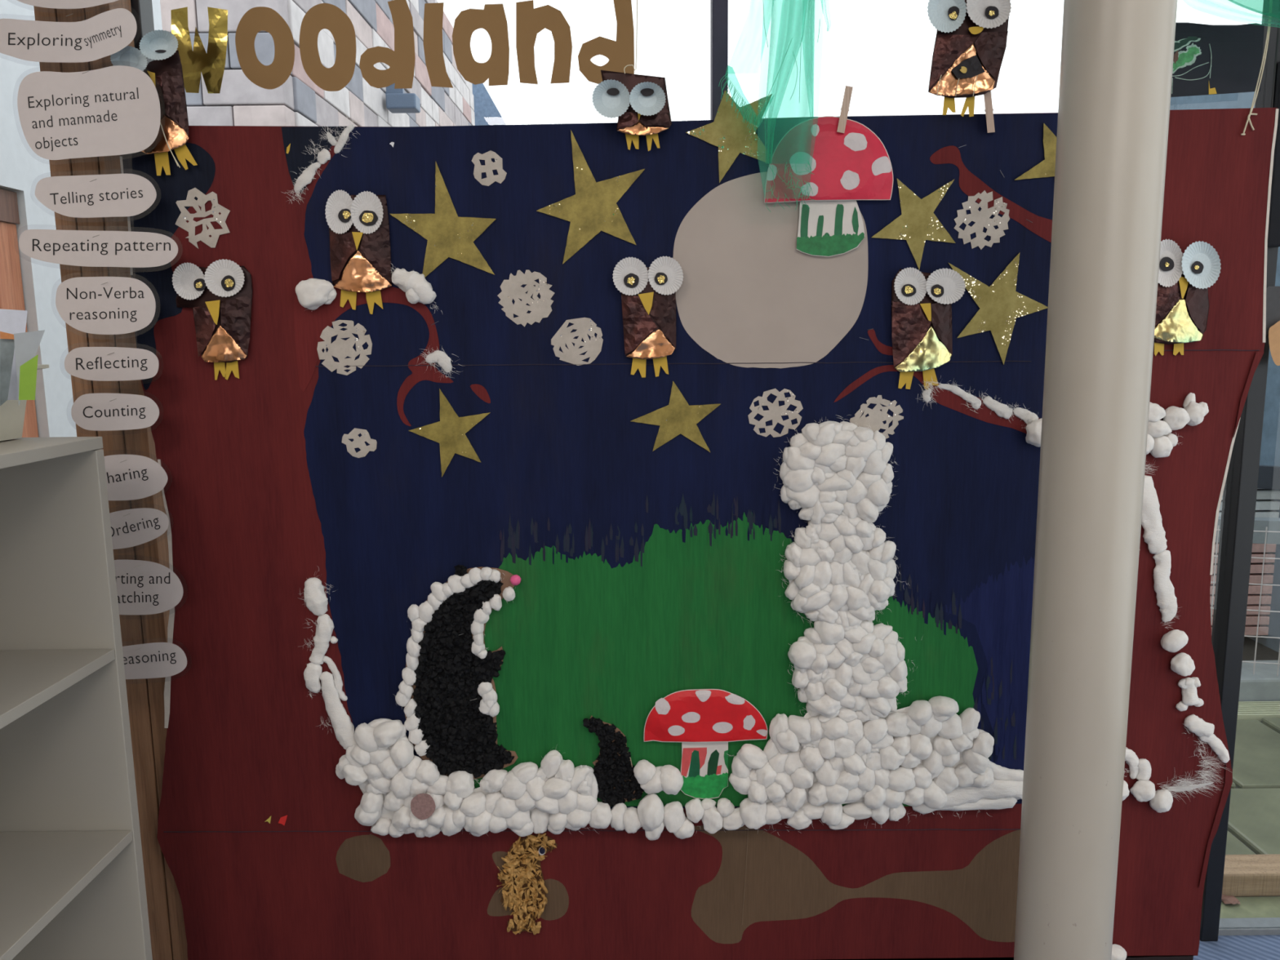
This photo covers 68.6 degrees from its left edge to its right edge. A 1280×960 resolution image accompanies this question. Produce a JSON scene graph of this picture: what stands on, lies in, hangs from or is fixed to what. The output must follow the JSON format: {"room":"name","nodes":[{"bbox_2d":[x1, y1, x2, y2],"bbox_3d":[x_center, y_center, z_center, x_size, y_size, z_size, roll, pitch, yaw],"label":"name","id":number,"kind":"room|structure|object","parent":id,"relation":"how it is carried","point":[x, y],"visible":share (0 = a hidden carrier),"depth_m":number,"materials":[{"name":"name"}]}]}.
{"room":"nursery classroom","nodes":[
{"label":"nursery classroom","id":0,"kind":"room"},
{"bbox_2d":[130,0,1279,941],"bbox_3d":[-0.154,-0.376,1.794,4.900,2.760,0.060,-1,8,0],"label":"window","id":1,"kind":"structure","parent":0,"point":[1240,491],"depth_m":1.84,"materials":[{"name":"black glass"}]},
{"bbox_2d":[170,6,227,93],"bbox_3d":[-0.804,-0.788,1.720,0.107,0.151,0.003,-1,8,0],"label":"card letter","id":2,"kind":"object","parent":1,"relation":"attached to","point":[211,63],"visible":0.92,"depth_m":1.72,"materials":[{"name":"gold metal"}]},
{"bbox_2d":[235,6,294,88],"bbox_3d":[-0.688,-0.792,1.719,0.109,0.144,0.002,-1,8,0],"label":"card letter","id":3,"kind":"object","parent":1,"relation":"attached to","point":[255,20],"visible":1,"depth_m":1.72,"materials":[{"name":"brown cardboard"}]},
{"bbox_2d":[299,3,355,91],"bbox_3d":[-0.572,-0.793,1.719,0.105,0.154,0.002,-1,8,0],"label":"card letter","id":4,"kind":"object","parent":1,"relation":"attached to","point":[320,16],"visible":1,"depth_m":1.72,"materials":[{"name":"brown cardboard"}]},
{"bbox_2d":[359,0,415,88],"bbox_3d":[-0.465,-0.800,1.719,0.104,0.158,0.002,-1,8,0],"label":"card letter","id":5,"kind":"object","parent":1,"relation":"attached to","point":[401,61],"visible":1,"depth_m":1.72,"materials":[{"name":"brown cardboard"}]},
{"bbox_2d":[422,2,453,88],"bbox_3d":[-0.371,-0.797,1.719,0.052,0.149,0.002,-1,8,0],"label":"card letter","id":6,"kind":"object","parent":1,"relation":"attached to","point":[433,12],"visible":1,"depth_m":1.72,"materials":[{"name":"brown cardboard"}]},
{"bbox_2d":[452,4,509,85],"bbox_3d":[-0.292,-0.797,1.719,0.104,0.143,0.002,-1,8,0],"label":"card letter","id":7,"kind":"object","parent":1,"relation":"attached to","point":[492,19],"visible":1,"depth_m":1.72,"materials":[{"name":"brown cardboard"}]},
{"bbox_2d":[515,0,572,84],"bbox_3d":[-0.176,-0.802,1.719,0.103,0.147,0.002,-1,8,0],"label":"card letter","id":8,"kind":"object","parent":1,"relation":"attached to","point":[530,20],"visible":1,"depth_m":1.72,"materials":[{"name":"brown cardboard"}]},
{"bbox_2d":[577,0,634,84],"bbox_3d":[-0.063,-0.806,1.718,0.104,0.165,0.002,-1,8,0],"label":"card letter","id":9,"kind":"object","parent":1,"relation":"attached to","point":[620,53],"visible":0.8,"depth_m":1.72,"materials":[{"name":"brown cardboard"}]},
{"bbox_2d":[1170,22,1264,97],"bbox_3d":[1.037,-0.758,1.692,0.180,0.126,0.010,-1,8,0],"label":"chalkboard","id":10,"kind":"object","parent":1,"relation":"attached to","point":[1208,59],"visible":0.88,"depth_m":1.70,"materials":[{"name":"black paper"}]},
{"bbox_2d":[1265,286,1279,336],"bbox_3d":[1.191,-0.315,1.759,0.058,0.095,0.002,-1,8,0],"label":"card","id":11,"kind":"object","parent":1,"relation":"attached to","point":[1273,293],"visible":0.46,"depth_m":1.76,"materials":[{"name":"paper"}]},
{"bbox_2d":[1266,61,1279,247],"bbox_3d":[1.177,-0.598,1.725,0.030,0.330,0.015,-1,8,0],"label":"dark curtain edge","id":12,"kind":"object","parent":1,"relation":"hanging from","point":[1273,233],"visible":0.59,"depth_m":1.73,"materials":[{"name":"black fabric"}]},
{"bbox_2d":[1268,320,1279,365],"bbox_3d":[1.202,-0.258,1.757,0.052,0.088,0.002,-1,8,0],"label":"paper","id":13,"kind":"object","parent":1,"relation":"attached to","point":[1274,331],"visible":1,"depth_m":1.76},
{"bbox_2d":[1013,0,1177,959],"bbox_3d":[0.628,-0.311,1.269,0.156,2.750,0.156,-1,8,0],"label":"pillar","id":14,"kind":"structure","parent":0,"point":[1117,55],"depth_m":1.26,"materials":[{"name":"paint"}]},
{"bbox_2d":[1193,927,1279,959],"bbox_3d":[-0.134,1.396,-0.621,4.900,0.050,5.360,-1,8,0],"label":"floor","id":15,"kind":"structure","parent":0,"point":[1259,947],"depth_m":1.94,"materials":[{"name":"blue carpet"}]},
{"bbox_2d":[0,436,152,959],"bbox_3d":[-1.015,0.572,0.979,0.410,1.126,1.070,-1,8,0],"label":"shelf unit","id":16,"kind":"object","parent":15,"relation":"on","point":[73,882],"visible":1,"depth_m":1.45,"materials":[{"name":"white laminate"}]},
{"bbox_2d":[0,364,48,440],"bbox_3d":[-1.061,-0.092,1.242,0.351,0.107,0.347,-1,8,0],"label":"plastic tub","id":17,"kind":"object","parent":16,"relation":"on","point":[11,414],"visible":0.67,"depth_m":1.37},
{"bbox_2d":[0,338,14,405],"bbox_3d":[-0.869,-0.152,1.290,0.034,0.101,0.002,-1,8,0],"label":"printed card","id":18,"kind":"object","parent":17,"relation":"in","point":[6,345],"visible":0.92,"depth_m":1.29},
{"bbox_2d":[0,308,27,399],"bbox_3d":[-0.882,-0.176,1.316,0.058,0.127,0.002,-1,8,0],"label":"plastic sleeve","id":19,"kind":"object","parent":17,"relation":"in","point":[13,322],"visible":0.36,"depth_m":1.31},
{"bbox_2d":[18,354,38,399],"bbox_3d":[-0.816,-0.137,1.251,0.033,0.060,0.002,-1,8,0],"label":"card","id":20,"kind":"object","parent":17,"relation":"in","point":[28,371],"visible":1,"depth_m":1.25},
{"bbox_2d":[13,329,44,404],"bbox_3d":[-0.824,-0.151,1.270,0.047,0.102,0.002,-1,8,0],"label":"plastic sleeve","id":21,"kind":"object","parent":17,"relation":"in","point":[26,344],"visible":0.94,"depth_m":1.26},
{"bbox_2d":[33,0,187,959],"bbox_3d":[-0.975,-0.360,1.722,0.131,2.750,0.075,-1,8,0],"label":"timber post","id":22,"kind":"object","parent":15,"relation":"on","point":[145,696],"visible":0.22,"depth_m":1.78,"materials":[{"name":"wood"}]},
{"bbox_2d":[120,107,1278,959],"bbox_3d":[0.099,0.179,1.750,2.083,1.649,0.051,-1,8,0],"label":"board","id":23,"kind":"object","parent":15,"relation":"on","point":[647,575],"depth_m":1.73,"materials":[{"name":"cardboard"}]},
{"bbox_2d":[110,29,197,175],"bbox_3d":[-0.824,-0.636,1.589,0.121,0.226,0.045,-1,8,0],"label":"owl","id":24,"kind":"object","parent":23,"relation":"attached to","point":[166,72],"visible":0.77,"depth_m":1.59,"materials":[{"name":"brown paper"}]},
{"bbox_2d":[175,187,230,248],"bbox_3d":[-0.768,-0.460,1.647,0.099,0.104,0.002,-1,8,0],"label":"snowflake","id":25,"kind":"object","parent":23,"relation":"attached to","point":[184,215],"visible":1,"depth_m":1.65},
{"bbox_2d":[172,258,252,380],"bbox_3d":[-0.756,-0.283,1.663,0.139,0.211,0.020,-1,8,0],"label":"owl","id":26,"kind":"object","parent":23,"relation":"attached to","point":[220,295],"visible":1,"depth_m":1.66,"materials":[{"name":"brown paper"}]},
{"bbox_2d":[294,279,336,310],"bbox_3d":[-0.572,-0.326,1.654,0.071,0.057,0.036,-1,8,0],"label":"tuft","id":27,"kind":"object","parent":23,"relation":"attached to","point":[311,294],"visible":1,"depth_m":1.64,"materials":[{"name":"fabric"}]},
{"bbox_2d":[281,114,367,204],"bbox_3d":[-0.548,-0.557,1.628,0.159,0.152,0.016,-1,9,1],"label":"tuft","id":28,"kind":"object","parent":23,"relation":"attached to","point":[306,177],"visible":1,"depth_m":1.63,"materials":[{"name":"fabric"}]},
{"bbox_2d":[316,320,372,375],"bbox_3d":[-0.530,-0.237,1.681,0.100,0.099,0.002,-1,8,0],"label":"snowflake","id":29,"kind":"object","parent":23,"relation":"attached to","point":[340,348],"visible":1,"depth_m":1.68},
{"bbox_2d":[324,190,391,314],"bbox_3d":[-0.493,-0.399,1.646,0.108,0.213,0.020,-1,8,0],"label":"owl","id":30,"kind":"object","parent":23,"relation":"attached to","point":[360,251],"visible":1,"depth_m":1.64,"materials":[{"name":"brown paper"}]},
{"bbox_2d":[342,427,377,457],"bbox_3d":[-0.511,-0.067,1.706,0.064,0.055,0.002,-1,8,0],"label":"snowflake","id":31,"kind":"object","parent":23,"relation":"attached to","point":[358,442],"visible":1,"depth_m":1.71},
{"bbox_2d":[390,262,441,312],"bbox_3d":[-0.400,-0.337,1.656,0.096,0.092,0.036,-1,8,0],"label":"tuft","id":32,"kind":"object","parent":23,"relation":"attached to","point":[417,289],"visible":1,"depth_m":1.65,"materials":[{"name":"fabric"}]},
{"bbox_2d":[415,346,461,380],"bbox_3d":[-0.358,-0.211,1.680,0.091,0.066,0.017,-1,8,0],"label":"tuft","id":33,"kind":"object","parent":23,"relation":"attached to","point":[438,357],"visible":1,"depth_m":1.68,"materials":[{"name":"fabric"}]},
{"bbox_2d":[390,162,495,277],"bbox_3d":[-0.346,-0.455,1.648,0.188,0.204,0.003,-1,8,0],"label":"star","id":34,"kind":"object","parent":23,"relation":"attached to","point":[447,234],"visible":1,"depth_m":1.65,"materials":[{"name":"metal"}]},
{"bbox_2d":[408,388,490,476],"bbox_3d":[-0.346,-0.085,1.703,0.151,0.163,0.003,-1,8,0],"label":"star","id":35,"kind":"object","parent":23,"relation":"attached to","point":[450,432],"visible":1,"depth_m":1.70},
{"bbox_2d":[394,564,520,779],"bbox_3d":[-0.343,0.368,1.766,0.249,0.429,0.033,-1,9,1],"label":"animal","id":36,"kind":"object","parent":23,"relation":"attached to","point":[447,695],"visible":1,"depth_m":1.76},
{"bbox_2d":[471,151,506,186],"bbox_3d":[-0.263,-0.544,1.636,0.061,0.060,0.002,-1,8,0],"label":"snowflake","id":37,"kind":"object","parent":23,"relation":"attached to","point":[489,166],"visible":1,"depth_m":1.64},
{"bbox_2d":[497,270,554,326],"bbox_3d":[-0.203,-0.323,1.669,0.102,0.100,0.002,-1,8,0],"label":"snowflake","id":38,"kind":"object","parent":23,"relation":"attached to","point":[511,289],"visible":1,"depth_m":1.67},
{"bbox_2d":[496,833,557,934],"bbox_3d":[-0.220,0.787,1.827,0.120,0.223,0.016,-1,8,0],"label":"animal","id":39,"kind":"object","parent":23,"relation":"attached to","point":[524,891],"visible":0.99,"depth_m":1.83},
{"bbox_2d":[551,317,603,365],"bbox_3d":[-0.113,-0.248,1.680,0.094,0.085,0.002,-1,8,0],"label":"snowflake","id":40,"kind":"object","parent":23,"relation":"on","point":[563,336],"visible":1,"depth_m":1.68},
{"bbox_2d":[536,130,644,263],"bbox_3d":[-0.086,-0.495,1.642,0.192,0.228,0.003,-1,8,0],"label":"star","id":41,"kind":"object","parent":23,"relation":"attached to","point":[593,208],"visible":1,"depth_m":1.64,"materials":[{"name":"metal"}]},
{"bbox_2d":[582,715,644,806],"bbox_3d":[-0.050,0.539,1.792,0.115,0.187,0.025,-1,8,0],"label":"animal","id":42,"kind":"object","parent":23,"relation":"attached to","point":[613,769],"visible":0.99,"depth_m":1.79},
{"bbox_2d":[591,0,671,151],"bbox_3d":[-0.014,-0.714,1.581,0.135,0.301,0.038,-1,8,0],"label":"owl","id":43,"kind":"object","parent":23,"relation":"attached to","point":[640,103],"visible":1,"depth_m":1.59,"materials":[{"name":"brown paper"}]},
{"bbox_2d":[612,256,683,377],"bbox_3d":[0.015,-0.288,1.664,0.125,0.212,0.020,-1,8,0],"label":"owl","id":44,"kind":"object","parent":23,"relation":"attached to","point":[648,295],"visible":1,"depth_m":1.66,"materials":[{"name":"brown paper"}]},
{"bbox_2d":[631,381,719,452],"bbox_3d":[0.065,-0.114,1.700,0.165,0.132,0.003,-1,8,0],"label":"star","id":45,"kind":"object","parent":23,"relation":"attached to","point":[674,419],"visible":1,"depth_m":1.70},
{"bbox_2d":[335,695,1023,840],"bbox_3d":[0.104,0.553,1.782,1.371,0.287,0.060,-1,8,0],"label":"snow bank","id":46,"kind":"object","parent":23,"relation":"attached to","point":[928,757],"visible":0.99,"depth_m":1.77,"materials":[{"name":"fabric"}]},
{"bbox_2d":[644,688,767,799],"bbox_3d":[0.125,0.505,1.784,0.236,0.225,0.012,-1,8,0],"label":"mushroom","id":47,"kind":"object","parent":23,"relation":"attached to","point":[704,721],"visible":0.99,"depth_m":1.77,"materials":[{"name":"red paper"}]},
{"bbox_2d":[685,90,772,182],"bbox_3d":[0.160,-0.596,1.628,0.162,0.156,0.003,-1,8,0],"label":"star","id":48,"kind":"object","parent":23,"relation":"attached to","point":[728,132],"visible":0.94,"depth_m":1.63,"materials":[{"name":"metal"}]},
{"bbox_2d":[718,0,830,211],"bbox_3d":[0.225,-0.658,1.570,0.187,0.407,0.050,0,9,2],"label":"cloth","id":49,"kind":"object","parent":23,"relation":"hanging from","point":[735,90],"visible":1,"depth_m":1.57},
{"bbox_2d":[747,388,803,437],"bbox_3d":[0.246,-0.121,1.700,0.100,0.089,0.002,-1,8,0],"label":"snowflake","id":50,"kind":"object","parent":23,"relation":"attached to","point":[775,412],"visible":1,"depth_m":1.70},
{"bbox_2d":[764,115,893,257],"bbox_3d":[0.329,-0.510,1.631,0.225,0.237,0.013,-1,8,0],"label":"mushroom","id":51,"kind":"object","parent":23,"relation":"attached to","point":[851,166],"visible":0.98,"depth_m":1.62,"materials":[{"name":"red paper"}]},
{"bbox_2d":[789,151,816,175],"bbox_3d":[0.281,-0.546,1.619,0.046,0.039,0.001,-1,8,0],"label":"spot","id":52,"kind":"object","parent":51,"relation":"on","point":[801,157],"depth_m":1.62,"materials":[{"name":"paper"}]},
{"bbox_2d":[840,169,859,190],"bbox_3d":[0.363,-0.519,1.623,0.034,0.033,0.001,-1,8,0],"label":"spot","id":53,"kind":"object","parent":51,"relation":"attached to","point":[849,179],"depth_m":1.62,"materials":[{"name":"paper"}]},
{"bbox_2d":[844,132,866,151],"bbox_3d":[0.371,-0.583,1.616,0.041,0.032,0.005,-1,8,0],"label":"spot","id":54,"kind":"object","parent":51,"relation":"attached to","point":[853,141],"depth_m":1.61,"materials":[{"name":"paper"}]},
{"bbox_2d":[871,155,891,175],"bbox_3d":[0.418,-0.543,1.622,0.036,0.033,0.002,-2,9,-11],"label":"spot","id":55,"kind":"object","parent":51,"relation":"attached to","point":[881,165],"depth_m":1.62,"materials":[{"name":"paper"}]},
{"bbox_2d":[774,414,914,722],"bbox_3d":[0.383,0.180,1.726,0.284,0.600,0.052,-1,8,0],"label":"snowman","id":56,"kind":"object","parent":23,"relation":"attached to","point":[840,569],"visible":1,"depth_m":1.71,"materials":[{"name":"fabric"}]},
{"bbox_2d":[849,395,903,438],"bbox_3d":[0.429,-0.113,1.701,0.098,0.081,0.002,-1,8,0],"label":"snowflake","id":57,"kind":"object","parent":23,"relation":"attached to","point":[876,417],"visible":0.91,"depth_m":1.70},
{"bbox_2d":[871,178,955,269],"bbox_3d":[0.482,-0.450,1.650,0.150,0.158,0.003,-1,8,0],"label":"star","id":58,"kind":"object","parent":23,"relation":"attached to","point":[917,223],"visible":1,"depth_m":1.65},
{"bbox_2d":[891,267,965,390],"bbox_3d":[0.510,-0.268,1.668,0.126,0.216,0.021,-1,8,0],"label":"owl","id":59,"kind":"object","parent":23,"relation":"attached to","point":[922,302],"visible":1,"depth_m":1.66,"materials":[{"name":"brown paper"}]},
{"bbox_2d":[930,377,981,413],"bbox_3d":[0.570,-0.154,1.690,0.110,0.069,0.017,-1,8,0],"label":"snow","id":60,"kind":"object","parent":23,"relation":"attached to","point":[974,401],"visible":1,"depth_m":1.69,"materials":[{"name":"fabric"}]},
{"bbox_2d":[927,0,1011,116],"bbox_3d":[0.552,-0.757,1.576,0.149,0.276,0.029,-1,8,0],"label":"owl","id":61,"kind":"object","parent":23,"relation":"attached to","point":[970,46],"visible":1,"depth_m":1.58,"materials":[{"name":"brown paper"}]},
{"bbox_2d":[953,190,1009,248],"bbox_3d":[0.602,-0.458,1.650,0.099,0.102,0.002,-1,8,0],"label":"snowflake","id":62,"kind":"object","parent":23,"relation":"attached to","point":[981,218],"visible":1,"depth_m":1.65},
{"bbox_2d":[948,253,1048,364],"bbox_3d":[0.638,-0.305,1.672,0.185,0.198,0.003,-1,8,0],"label":"star","id":63,"kind":"object","parent":23,"relation":"attached to","point":[999,304],"visible":1,"depth_m":1.67,"materials":[{"name":"metal"}]},
{"bbox_2d":[978,391,1018,421],"bbox_3d":[0.649,-0.134,1.694,0.077,0.064,0.016,-1,8,0],"label":"snow","id":64,"kind":"object","parent":23,"relation":"attached to","point":[1002,410],"visible":1,"depth_m":1.69,"materials":[{"name":"fabric"}]},
{"bbox_2d":[1014,124,1056,180],"bbox_3d":[0.721,-0.547,1.636,0.135,0.146,0.003,-1,8,0],"label":"star","id":65,"kind":"object","parent":23,"relation":"attached to","point":[1046,168],"visible":0.43,"depth_m":1.63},
{"bbox_2d":[1124,746,1151,780],"bbox_3d":[0.935,0.546,1.796,0.089,0.069,0.018,-1,8,0],"label":"tuft","id":66,"kind":"object","parent":23,"relation":"attached to","point":[1140,769],"visible":0.66,"depth_m":1.79,"materials":[{"name":"fabric"}]},
{"bbox_2d":[1129,780,1155,801],"bbox_3d":[0.964,0.595,1.795,0.044,0.043,0.034,-1,8,0],"label":"ball","id":67,"kind":"object","parent":23,"relation":"attached to","point":[1142,790],"visible":1,"depth_m":1.78,"materials":[{"name":"fabric"}]},
{"bbox_2d":[1149,789,1173,812],"bbox_3d":[1.000,0.615,1.800,0.038,0.048,0.036,-7,10,-35],"label":"ball","id":68,"kind":"object","parent":23,"relation":"attached to","point":[1162,800],"visible":0.93,"depth_m":1.79,"materials":[{"name":"fabric"}]},
{"bbox_2d":[1150,432,1182,457],"bbox_3d":[0.954,-0.064,1.697,0.063,0.046,0.035,-1,8,0],"label":"ball","id":69,"kind":"object","parent":23,"relation":"attached to","point":[1163,445],"visible":0.95,"depth_m":1.69,"materials":[{"name":"fabric"}]},
{"bbox_2d":[1163,406,1190,430],"bbox_3d":[0.966,-0.111,1.690,0.044,0.044,0.033,3,9,22],"label":"ball","id":70,"kind":"object","parent":69,"relation":"on","point":[1176,418],"visible":0.97,"depth_m":1.68,"materials":[{"name":"fabric"}]},
{"bbox_2d":[1169,652,1195,675],"bbox_3d":[1.017,0.345,1.759,0.044,0.043,0.034,-1,8,0],"label":"ball","id":71,"kind":"object","parent":23,"relation":"attached to","point":[1182,664],"visible":1,"depth_m":1.75,"materials":[{"name":"fabric"}]},
{"bbox_2d":[1160,629,1187,653],"bbox_3d":[0.999,0.300,1.752,0.047,0.045,0.034,-1,8,0],"label":"ball","id":72,"kind":"object","parent":71,"relation":"on","point":[1173,641],"visible":1,"depth_m":1.74,"materials":[{"name":"fabric"}]},
{"bbox_2d":[1153,239,1221,355],"bbox_3d":[0.954,-0.321,1.657,0.122,0.203,0.027,-1,8,0],"label":"owl","id":73,"kind":"object","parent":23,"relation":"attached to","point":[1182,308],"visible":0.84,"depth_m":1.66,"materials":[{"name":"brown paper"}]},
{"bbox_2d":[1175,676,1203,711],"bbox_3d":[1.043,0.406,1.774,0.052,0.068,0.023,-1,8,0],"label":"tuft","id":74,"kind":"object","parent":23,"relation":"attached to","point":[1188,686],"visible":1,"depth_m":1.77,"materials":[{"name":"fabric"}]},
{"bbox_2d":[1158,750,1230,801],"bbox_3d":[1.064,0.562,1.798,0.143,0.121,0.017,0,9,3],"label":"cotton wisp","id":75,"kind":"object","parent":23,"relation":"attached to","point":[1191,787],"visible":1,"depth_m":1.80,"materials":[{"name":"fabric"}]},
{"bbox_2d":[1182,392,1208,426],"bbox_3d":[1.003,-0.127,1.688,0.050,0.061,0.035,-1,8,0],"label":"ball","id":76,"kind":"object","parent":23,"relation":"attached to","point":[1197,411],"visible":0.96,"depth_m":1.68,"materials":[{"name":"fabric"}]},
{"bbox_2d":[1182,714,1229,763],"bbox_3d":[1.079,0.494,1.788,0.100,0.101,0.020,-1,8,0],"label":"tuft","id":77,"kind":"object","parent":23,"relation":"attached to","point":[1205,731],"visible":1,"depth_m":1.78,"materials":[{"name":"fabric"}]},
{"bbox_2d":[1240,16,1271,135],"bbox_3d":[1.056,-0.723,1.600,0.028,0.253,0.022,-1,8,0],"label":"string","id":78,"kind":"object","parent":23,"relation":"attached to","point":[1269,20],"visible":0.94,"depth_m":1.61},
{"bbox_2d":[1228,0,1279,27],"bbox_3d":[1.025,-0.848,1.556,0.301,0.190,0.027,-1,8,0],"label":"swag","id":79,"kind":"object","parent":78,"relation":"hanging from","point":[1267,7],"visible":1,"depth_m":1.56},
{"bbox_3d":[-0.893,-0.270,1.626,0.118,1.173,0.001,-1,9,0],"label":"strip","id":80,"kind":"object","parent":23,"relation":"hanging from","visible":0},
{"bbox_2d":[17,0,118,8],"bbox_3d":[-0.947,-0.810,1.536,0.228,0.087,0.006,0,9,2],"label":"label","id":81,"kind":"object","parent":80,"relation":"hanging from","point":[58,4],"visible":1,"depth_m":1.54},
{"bbox_2d":[0,8,137,62],"bbox_3d":[-0.954,-0.733,1.544,0.261,0.100,0.011,-1,9,-1],"label":"label","id":82,"kind":"object","parent":80,"relation":"hanging from","point":[106,33],"visible":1,"depth_m":1.54,"materials":[{"name":"paper"}]},
{"bbox_2d":[17,65,160,159],"bbox_3d":[-0.921,-0.614,1.566,0.248,0.167,0.014,-1,9,-3],"label":"label","id":83,"kind":"object","parent":80,"relation":"hanging from","point":[111,110],"visible":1,"depth_m":1.57,"materials":[{"name":"paper"}]},
{"bbox_2d":[35,173,156,217],"bbox_3d":[-0.922,-0.482,1.585,0.222,0.087,0.016,-1,8,0],"label":"label","id":84,"kind":"object","parent":80,"relation":"hanging from","point":[109,195],"visible":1,"depth_m":1.59,"materials":[{"name":"paper"}]},
{"bbox_2d":[18,229,177,267],"bbox_3d":[-0.926,-0.396,1.599,0.293,0.082,0.014,0,9,3],"label":"label","id":85,"kind":"object","parent":80,"relation":"hanging from","point":[89,248],"visible":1,"depth_m":1.60,"materials":[{"name":"paper"}]},
{"bbox_2d":[55,276,155,334],"bbox_3d":[-0.919,-0.299,1.609,0.194,0.114,0.009,0,9,3],"label":"label","id":86,"kind":"object","parent":80,"relation":"hanging from","point":[100,305],"visible":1,"depth_m":1.61,"materials":[{"name":"paper"}]},
{"bbox_2d":[64,346,159,381],"bbox_3d":[-0.918,-0.201,1.625,0.180,0.075,0.007,-1,8,0],"label":"label","id":87,"kind":"object","parent":80,"relation":"hanging from","point":[90,363],"visible":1,"depth_m":1.62,"materials":[{"name":"paper"}]},
{"bbox_2d":[71,393,159,431],"bbox_3d":[-0.918,-0.119,1.636,0.166,0.082,0.009,-1,9,-3],"label":"label","id":88,"kind":"object","parent":80,"relation":"hanging from","point":[90,411],"visible":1,"depth_m":1.64,"materials":[{"name":"paper"}]},
{"bbox_2d":[104,454,168,500],"bbox_3d":[-0.921,-0.003,1.659,0.180,0.100,0.016,-1,8,0],"label":"label","id":89,"kind":"object","parent":80,"relation":"hanging from","point":[128,477],"visible":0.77,"depth_m":1.66,"materials":[{"name":"paper"}]},
{"bbox_2d":[109,507,168,549],"bbox_3d":[-0.925,0.089,1.671,0.186,0.092,0.016,-1,8,0],"label":"label","id":90,"kind":"object","parent":80,"relation":"hanging from","point":[131,527],"visible":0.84,"depth_m":1.68,"materials":[{"name":"paper"}]},
{"bbox_2d":[114,560,183,614],"bbox_3d":[-0.918,0.195,1.687,0.209,0.120,0.012,0,9,3],"label":"label","id":91,"kind":"object","parent":80,"relation":"hanging from","point":[143,587],"visible":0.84,"depth_m":1.69,"materials":[{"name":"paper"}]},
{"bbox_2d":[122,642,186,679],"bbox_3d":[-0.928,0.330,1.703,0.229,0.089,0.008,0,9,2],"label":"label","id":92,"kind":"object","parent":80,"relation":"hanging from","point":[154,660],"visible":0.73,"depth_m":1.70,"materials":[{"name":"paper"}]},
{"label":"outside","id":93,"kind":"structure","parent":0,"visible":0},
{"bbox_2d":[471,83,506,125],"bbox_3d":[-2.798,-7.033,18.358,1.760,2.696,1.000,-1,8,0],"label":"sky","id":94,"kind":"structure","parent":93,"point":[486,112],"depth_m":17.85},
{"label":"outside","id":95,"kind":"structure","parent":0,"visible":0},
{"bbox_2d":[1227,636,1279,897],"bbox_3d":[-0.008,-0.715,13.826,16.000,0.090,23.840,-1,8,0],"label":"ground","id":96,"kind":"structure","parent":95,"point":[1263,652],"depth_m":3.82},
{"bbox_2d":[0,0,162,437],"bbox_3d":[-2.115,-1.340,2.779,0.400,4.600,2.100,-1,8,0],"label":"wall","id":97,"kind":"structure","parent":96,"relation":"on","point":[28,283],"depth_m":2.95,"materials":[{"name":"paint"}]},
{"bbox_2d":[160,0,475,126],"bbox_3d":[-5.202,-3.684,12.615,4.480,6.398,9.540,-1,8,0],"label":"sandstone building","id":98,"kind":"structure","parent":96,"relation":"on","point":[299,101],"depth_m":8.71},
{"bbox_2d":[385,83,420,113],"bbox_3d":[-2.801,-4.504,10.980,0.400,0.350,0.260,-1,8,0],"label":"wall lamp","id":99,"kind":"object","parent":98,"relation":"attached to","point":[397,101],"visible":0.96,"depth_m":10.88,"materials":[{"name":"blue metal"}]},
{"bbox_2d":[1169,91,1279,652],"bbox_3d":[2.691,-0.784,5.802,0.200,2.500,6.700,-1,8,0],"label":"wall","id":100,"kind":"structure","parent":96,"relation":"on","point":[1270,440],"depth_m":3.87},
{"bbox_2d":[1209,465,1279,636],"bbox_3d":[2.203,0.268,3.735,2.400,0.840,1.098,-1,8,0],"label":"building","id":101,"kind":"structure","parent":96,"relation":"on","point":[1268,477],"depth_m":3.84,"materials":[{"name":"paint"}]},
{"bbox_2d":[1210,525,1279,675],"bbox_3d":[1.857,0.319,3.352,1.445,0.860,0.044,1,9,14],"label":"wire mesh fence","id":102,"kind":"object","parent":96,"relation":"on","point":[1218,529],"visible":0.06,"depth_m":3.28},
{"bbox_2d":[1219,896,1279,918],"bbox_3d":[1.811,0.985,2.107,2.400,0.032,0.130,-1,8,0],"label":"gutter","id":103,"kind":"object","parent":96,"relation":"on","point":[1260,906],"depth_m":2.12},
{"bbox_2d":[1222,853,1279,896],"bbox_3d":[1.811,0.926,2.207,2.400,0.060,0.085,-1,8,0],"label":"ledge","id":104,"kind":"object","parent":96,"relation":"on","point":[1244,875],"visible":0.02,"depth_m":2.17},
{"bbox_2d":[1225,717,1279,854],"bbox_3d":[1.823,0.886,2.704,2.227,0.052,0.880,-1,8,0],"label":"paving","id":105,"kind":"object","parent":96,"relation":"on","point":[1254,815],"visible":0.21,"depth_m":2.64,"materials":[{"name":"stone"}]},
{"bbox_2d":[1236,701,1279,721],"bbox_3d":[2.159,0.800,3.206,2.500,0.045,0.117,-1,8,0],"label":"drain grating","id":106,"kind":"object","parent":96,"relation":"on","point":[1247,710],"visible":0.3,"depth_m":3.18,"materials":[{"name":"metal"}]},
{"bbox_2d":[1238,660,1279,701],"bbox_3d":[2.409,0.735,3.370,3.200,0.120,0.200,-1,8,0],"label":"kerb","id":107,"kind":"object","parent":96,"relation":"on","point":[1264,685],"depth_m":3.27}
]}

